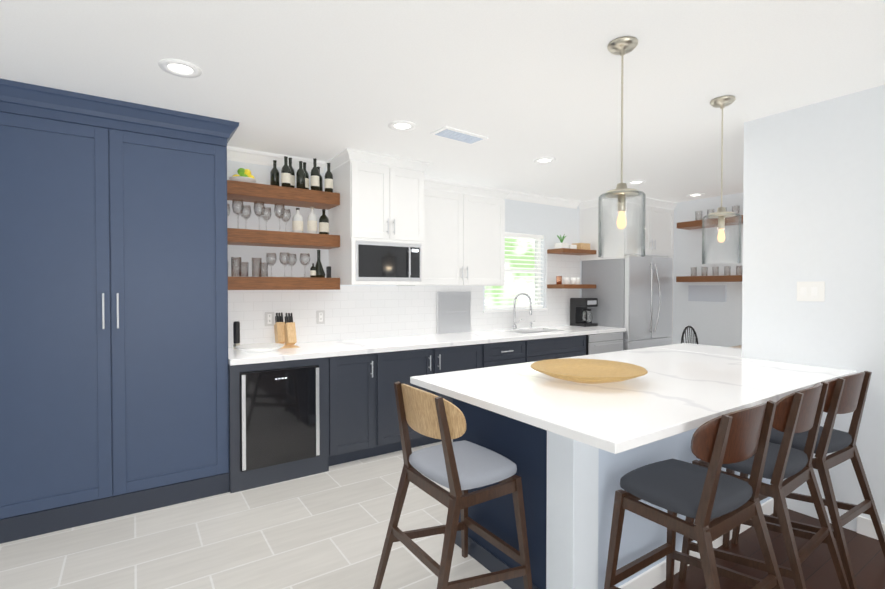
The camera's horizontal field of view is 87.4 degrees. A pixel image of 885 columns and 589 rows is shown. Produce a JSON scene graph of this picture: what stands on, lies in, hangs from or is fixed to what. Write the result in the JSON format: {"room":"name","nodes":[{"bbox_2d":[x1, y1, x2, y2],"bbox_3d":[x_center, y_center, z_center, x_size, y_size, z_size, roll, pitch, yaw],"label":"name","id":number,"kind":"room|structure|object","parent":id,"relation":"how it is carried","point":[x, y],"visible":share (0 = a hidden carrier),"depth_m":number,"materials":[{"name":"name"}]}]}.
{"room":"kitchen","nodes":[
{"label":"kitchen","id":0,"kind":"room"},
{"bbox_2d":[0,439,511,588],"bbox_3d":[1.780,1.405,1.946,7.140,0.080,7.270,-1,1,-34],"label":"floor","id":1,"kind":"structure","parent":0,"point":[327,529],"depth_m":2.51,"materials":[{"name":"beige tile"}]},
{"bbox_2d":[0,79,127,543],"bbox_3d":[-2.426,0.101,2.859,0.774,2.498,0.640,-1,1,-34],"label":"tall cabinet","id":2,"kind":"object","parent":1,"relation":"on","point":[114,391],"depth_m":2.65,"materials":[{"name":"blue paint"}]},
{"bbox_2d":[124,103,231,514],"bbox_3d":[-1.920,0.096,3.197,0.715,2.498,0.640,-1,1,-34],"label":"tall cabinet","id":3,"kind":"object","parent":1,"relation":"on","point":[178,381],"depth_m":2.96,"materials":[{"name":"blue paint"}]},
{"bbox_2d":[292,352,387,473],"bbox_3d":[-0.883,0.900,3.892,0.542,0.868,0.659,-1,1,-34],"label":"base cabinet","id":4,"kind":"object","parent":1,"relation":"on","point":[358,416],"depth_m":3.62,"materials":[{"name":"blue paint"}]},
{"bbox_2d":[240,365,319,471],"bbox_3d":[-1.274,0.866,3.494,0.540,0.670,0.507,-1,1,-34],"label":"wine cooler","id":5,"kind":"object","parent":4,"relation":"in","point":[279,416],"visible":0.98,"depth_m":3.28,"materials":[{"name":"black glass"}]},
{"bbox_2d":[388,343,491,452],"bbox_3d":[-0.260,0.894,4.308,1.235,0.868,0.659,-1,1,-34],"label":"base cabinet","id":6,"kind":"object","parent":1,"relation":"on","point":[402,365],"depth_m":3.99,"materials":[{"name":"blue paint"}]},
{"bbox_2d":[373,381,532,588],"bbox_3d":[0.037,0.877,2.053,0.532,0.980,0.504,-1,1,-34],"label":"stool","id":7,"kind":"object","parent":1,"relation":"on","point":[458,469],"visible":1,"depth_m":1.97,"materials":[{"name":"brown wood"}]},
{"bbox_2d":[492,339,535,366],"bbox_3d":[0.436,0.887,4.773,0.725,0.868,0.659,-1,1,-34],"label":"base cabinet","id":8,"kind":"object","parent":1,"relation":"on","point":[523,351],"depth_m":4.55,"materials":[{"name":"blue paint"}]},
{"bbox_2d":[228,325,625,365],"bbox_3d":[0.190,0.533,4.588,4.329,0.240,0.683,-1,1,-34],"label":"countertop","id":9,"kind":"structure","parent":8,"relation":"on","point":[312,350],"depth_m":4.07,"materials":[{"name":"stone"}]},
{"bbox_2d":[233,321,239,348],"bbox_3d":[-1.615,0.319,3.635,0.052,0.215,0.052,-1,1,-34],"label":"pepper mill","id":10,"kind":"object","parent":9,"relation":"on","point":[236,333],"visible":0.85,"depth_m":3.62,"materials":[{"name":"black metal"}]},
{"bbox_2d":[235,343,283,352],"bbox_3d":[-1.383,0.408,3.515,0.350,0.040,0.350,-1,1,-34],"label":"serving plate","id":11,"kind":"object","parent":9,"relation":"on","point":[259,347],"visible":1,"depth_m":3.55,"materials":[{"name":"white ceramic"}]},
{"bbox_2d":[274,313,298,348],"bbox_3d":[-1.283,0.288,3.795,0.150,0.273,0.258,-1,1,-34],"label":"knife block","id":12,"kind":"object","parent":9,"relation":"on","point":[285,333],"visible":0.98,"depth_m":3.77,"materials":[{"name":"brown wood"}]},
{"bbox_2d":[512,293,534,328],"bbox_3d":[0.950,0.190,5.390,0.300,0.418,0.111,-1,1,-34],"label":"faucet","id":13,"kind":"object","parent":9,"relation":"on","point":[514,326],"visible":0.98,"depth_m":5.35,"materials":[{"name":"silver metal"}]},
{"bbox_2d":[570,298,597,326],"bbox_3d":[1.770,0.217,5.804,0.230,0.350,0.252,-1,1,-34],"label":"coffee maker","id":14,"kind":"object","parent":9,"relation":"on","point":[579,309],"visible":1,"depth_m":5.76,"materials":[{"name":"black plastic"}]},
{"bbox_2d":[586,332,622,354],"bbox_3d":[1.881,0.824,5.332,0.610,0.747,0.095,-1,1,-34],"label":"dishwasher","id":15,"kind":"object","parent":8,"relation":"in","point":[603,343],"visible":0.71,"depth_m":5.29,"materials":[{"name":"silver metal"}]},
{"bbox_2d":[582,255,671,350],"bbox_3d":[2.414,0.414,6.000,0.924,1.775,0.764,-1,1,-34],"label":"fridge","id":16,"kind":"object","parent":1,"relation":"on","point":[633,294],"visible":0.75,"depth_m":5.70,"materials":[{"name":"silver metal"}]},
{"bbox_2d":[681,326,697,343],"bbox_3d":[3.016,0.843,5.343,0.430,0.944,0.430,-1,1,-34],"label":"chair","id":17,"kind":"object","parent":1,"relation":"on","point":[684,332],"visible":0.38,"depth_m":5.47,"materials":[{"name":"black plastic"}]},
{"bbox_2d":[227,160,581,347],"bbox_3d":[-0.170,0.070,4.843,7.140,2.500,0.150,-1,1,-34],"label":"wall","id":18,"kind":"structure","parent":0,"point":[550,223],"depth_m":4.05,"materials":[{"name":"paint"}]},
{"bbox_2d":[227,180,339,289],"bbox_3d":[-1.329,-0.447,3.783,0.921,0.815,0.288,-1,1,-34],"label":"wall shelves","id":19,"kind":"object","parent":18,"relation":"attached to","point":[267,194],"visible":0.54,"depth_m":3.68,"materials":[{"name":"brown wood"}]},
{"bbox_2d":[227,156,332,277],"bbox_3d":[-1.333,-0.640,3.777,0.890,1.000,0.228,-1,1,-34],"label":"glasses","id":20,"kind":"object","parent":19,"relation":"on","point":[288,180],"visible":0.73,"depth_m":3.83,"materials":[{"name":"clear glass"}]},
{"bbox_2d":[325,148,429,284],"bbox_3d":[-0.580,-0.627,4.122,0.782,1.081,0.571,-1,1,-34],"label":"upper cabinet","id":21,"kind":"object","parent":18,"relation":"attached to","point":[376,219],"visible":1,"depth_m":3.90,"materials":[{"name":"white wood"}]},
{"bbox_2d":[228,250,579,347],"bbox_3d":[-0.003,-0.062,4.855,4.315,0.938,0.010,-1,1,-34],"label":"tile backsplash","id":22,"kind":"structure","parent":18,"relation":"attached to","point":[357,312],"depth_m":4.41,"materials":[{"name":"white tile"}]},
{"bbox_2d":[265,312,273,325],"bbox_3d":[-1.449,0.205,3.880,0.076,0.120,0.010,-1,1,-34],"label":"electrical outlet plate","id":23,"kind":"object","parent":22,"relation":"attached to","point":[269,318],"depth_m":3.88,"materials":[{"name":"white plastic"}]},
{"bbox_2d":[317,310,324,323],"bbox_3d":[-1.083,0.201,4.124,0.076,0.120,0.010,-1,1,-34],"label":"electrical outlet plate","id":24,"kind":"object","parent":22,"relation":"attached to","point":[320,313],"depth_m":4.12,"materials":[{"name":"white plastic"}]},
{"bbox_2d":[437,291,470,333],"bbox_3d":[0.123,0.187,4.919,0.430,0.438,0.027,-1,1,-34],"label":"niche","id":25,"kind":"object","parent":22,"relation":"attached to","point":[453,312],"visible":1,"depth_m":4.90,"materials":[{"name":"white tile"}]},
{"bbox_2d":[227,146,580,208],"bbox_3d":[0.015,-1.133,4.808,4.176,0.090,0.080,-1,1,-34],"label":"crown molding","id":26,"kind":"structure","parent":18,"relation":"attached to","point":[249,156],"depth_m":4.03,"materials":[{"name":"white wood"}]},
{"bbox_2d":[397,179,509,285],"bbox_3d":[0.132,-0.578,4.699,1.128,0.980,0.405,-1,1,-34],"label":"upper cabinet","id":27,"kind":"object","parent":18,"relation":"attached to","point":[464,233],"visible":0.81,"depth_m":4.55,"materials":[{"name":"white wood"}]},
{"bbox_2d":[483,237,547,312],"bbox_3d":[0.836,-0.263,5.475,1.000,0.925,0.150,-1,1,-34],"label":"window","id":28,"kind":"structure","parent":18,"relation":"in","point":[536,291],"depth_m":5.63,"materials":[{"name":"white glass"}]},
{"bbox_2d":[485,232,543,309],"bbox_3d":[0.845,-0.279,5.462,0.930,0.889,0.050,-1,1,-34],"label":"window blinds","id":29,"kind":"object","parent":28,"relation":"attached to","point":[521,236],"visible":0.6,"depth_m":5.50,"materials":[{"name":"white plastic"}]},
{"bbox_2d":[547,248,595,288],"bbox_3d":[1.613,-0.315,5.769,0.609,0.480,0.258,-1,1,-34],"label":"shelves","id":30,"kind":"object","parent":18,"relation":"attached to","point":[566,251],"visible":0.98,"depth_m":5.64,"materials":[{"name":"brown wood"}]},
{"bbox_2d":[555,234,589,283],"bbox_3d":[1.613,-0.431,5.763,0.506,0.611,0.150,-1,1,-34],"label":"decorations","id":31,"kind":"object","parent":30,"relation":"on","point":[584,246],"visible":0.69,"depth_m":5.71,"materials":[{"name":"white ceramic"}]},
{"bbox_2d":[578,196,676,343],"bbox_3d":[2.412,0.056,6.046,1.107,2.490,0.715,-1,1,-34],"label":"upper cabinet","id":32,"kind":"object","parent":18,"relation":"attached to","point":[659,227],"visible":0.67,"depth_m":5.81,"materials":[{"name":"white wood"}]},
{"bbox_2d":[0,0,884,202],"bbox_3d":[1.780,-1.185,1.905,7.140,0.100,7.270,-1,1,-34],"label":"ceiling","id":33,"kind":"structure","parent":0,"point":[521,85],"depth_m":2.38,"materials":[{"name":"paint"}]},
{"bbox_2d":[158,59,201,77],"bbox_3d":[-1.318,-1.136,2.331,0.189,0.008,0.189,-1,1,-40],"label":"recessed light","id":34,"kind":"object","parent":33,"relation":"in","point":[180,68],"depth_m":2.32,"materials":[{"name":"white plastic"}]},
{"bbox_2d":[388,121,415,130],"bbox_3d":[-0.273,-1.148,3.161,0.189,0.008,0.189,1,1,32],"label":"recessed light","id":35,"kind":"object","parent":33,"relation":"in","point":[396,125],"depth_m":3.16,"materials":[{"name":"white plastic"}]},
{"bbox_2d":[430,126,487,143],"bbox_3d":[0.126,-1.149,3.356,0.400,0.014,0.180,-1,1,-38],"label":"ceiling vent","id":36,"kind":"object","parent":33,"relation":"in","point":[457,134],"visible":1,"depth_m":3.32,"materials":[{"name":"white metal"}]},
{"bbox_2d":[533,157,555,163],"bbox_3d":[0.885,-1.162,4.020,0.189,0.008,0.189,1,1,35],"label":"recessed light","id":37,"kind":"object","parent":33,"relation":"in","point":[543,160],"depth_m":4.03,"materials":[{"name":"white plastic"}]},
{"bbox_2d":[598,36,645,257],"bbox_3d":[0.816,-0.654,2.107,0.200,0.963,0.200,-1,1,-34],"label":"pendant light","id":38,"kind":"object","parent":33,"relation":"hanging from","point":[622,47],"visible":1,"depth_m":2.10,"materials":[{"name":"clear glass"}]},
{"bbox_2d":[627,180,645,184],"bbox_3d":[2.032,-1.175,4.858,0.189,0.008,0.189,1,1,35],"label":"recessed light","id":39,"kind":"object","parent":33,"relation":"in","point":[634,182],"depth_m":4.85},
{"bbox_2d":[687,193,704,196],"bbox_3d":[3.024,-1.185,5.533,0.189,0.008,0.189,-1,1,-40],"label":"recessed light","id":40,"kind":"object","parent":33,"relation":"in","point":[697,194],"depth_m":5.53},
{"bbox_2d":[702,95,741,263],"bbox_3d":[1.650,-0.664,2.737,0.200,0.963,0.200,-1,1,-34],"label":"pendant light","id":41,"kind":"object","parent":33,"relation":"hanging from","point":[721,214],"visible":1,"depth_m":2.73,"materials":[{"name":"clear glass"}]},
{"bbox_2d":[443,509,884,588],"bbox_3d":[3.382,1.407,1.771,4.670,0.080,5.200,-1,1,-34],"label":"floor","id":42,"kind":"structure","parent":0,"point":[867,557],"depth_m":2.34,"materials":[{"name":"brown wood"}]},
{"bbox_2d":[453,398,773,588],"bbox_3d":[1.097,0.911,2.742,1.979,0.883,0.874,-1,1,-34],"label":"base cabinet","id":43,"kind":"object","parent":42,"relation":"on","point":[570,487],"visible":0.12,"depth_m":2.03,"materials":[{"name":"blue paint"}]},
{"bbox_2d":[410,343,856,453],"bbox_3d":[1.300,0.451,2.686,2.700,0.035,1.260,-1,1,-34],"label":"countertop","id":44,"kind":"structure","parent":43,"relation":"on","point":[676,389],"depth_m":2.13,"materials":[{"name":"stone"}]},
{"bbox_2d":[531,358,647,383],"bbox_3d":[0.740,0.403,2.371,0.570,0.066,0.570,-1,1,-34],"label":"bowl","id":45,"kind":"object","parent":44,"relation":"on","point":[590,371],"visible":1,"depth_m":2.44,"materials":[{"name":"brown wood"}]},
{"bbox_2d":[604,400,784,588],"bbox_3d":[0.996,0.881,1.798,0.504,0.980,0.532,-1,1,-34],"label":"stool","id":46,"kind":"object","parent":42,"relation":"on","point":[701,496],"visible":1,"depth_m":1.74,"materials":[{"name":"brown wood"}]},
{"bbox_2d":[678,381,849,588],"bbox_3d":[1.483,0.876,2.136,0.504,0.979,0.532,-1,1,-37],"label":"stool","id":47,"kind":"object","parent":42,"relation":"on","point":[800,411],"visible":0.69,"depth_m":1.99,"materials":[{"name":"brown wood"}]},
{"bbox_2d":[731,371,884,588],"bbox_3d":[1.933,0.871,2.430,0.517,0.980,0.548,-1,1,-34],"label":"stool","id":48,"kind":"object","parent":42,"relation":"on","point":[846,394],"visible":0.71,"depth_m":2.28,"materials":[{"name":"brown wood"}]},
{"bbox_2d":[673,192,742,346],"bbox_3d":[4.645,0.085,3.840,0.150,2.500,6.870,-1,1,-34],"label":"wall","id":49,"kind":"structure","parent":0,"point":[715,323],"depth_m":5.75,"materials":[{"name":"paint"}]},
{"bbox_2d":[688,285,726,301],"bbox_3d":[3.273,-0.014,5.736,0.018,0.200,0.450,-1,1,-34],"label":"whiteboard","id":50,"kind":"object","parent":49,"relation":"attached to","point":[713,293],"visible":1,"depth_m":5.72,"materials":[{"name":"white"}]},
{"bbox_2d":[676,215,742,281],"bbox_3d":[3.372,-0.519,5.355,0.268,0.740,1.220,-1,1,-34],"label":"wall shelves","id":51,"kind":"object","parent":49,"relation":"attached to","point":[690,225],"visible":0.44,"depth_m":5.50,"materials":[{"name":"brown wood"}]},
{"bbox_2d":[691,206,742,275],"bbox_3d":[3.264,-0.622,5.522,0.085,0.800,0.590,-1,1,-34],"label":"glassware","id":52,"kind":"object","parent":51,"relation":"on","point":[706,272],"visible":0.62,"depth_m":5.54,"materials":[{"name":"clear glass"}]},
{"bbox_2d":[742,85,884,531],"bbox_3d":[3.268,0.124,1.374,0.120,2.500,4.300,-1,1,-34],"label":"wall","id":53,"kind":"structure","parent":0,"point":[813,192],"depth_m":2.75,"materials":[{"name":"paint"}]},
{"bbox_2d":[797,281,824,301],"bbox_3d":[2.229,-0.019,2.807,0.008,0.120,0.140,-1,1,-34],"label":"switch plate","id":54,"kind":"object","parent":53,"relation":"attached to","point":[811,291],"visible":1,"depth_m":2.80,"materials":[{"name":"plastic"}]},
{"bbox_2d":[856,516,884,539],"bbox_3d":[3.261,1.323,1.402,0.148,0.100,4.302,-1,1,-34],"label":"baseboard","id":55,"kind":"structure","parent":53,"relation":"attached to","point":[864,526],"depth_m":2.60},
{"label":"outside","id":56,"kind":"structure","parent":0,"visible":0},
{"bbox_2d":[485,238,534,304],"bbox_3d":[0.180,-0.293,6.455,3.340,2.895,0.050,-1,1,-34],"label":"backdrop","id":57,"kind":"structure","parent":56,"point":[515,274],"depth_m":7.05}
]}

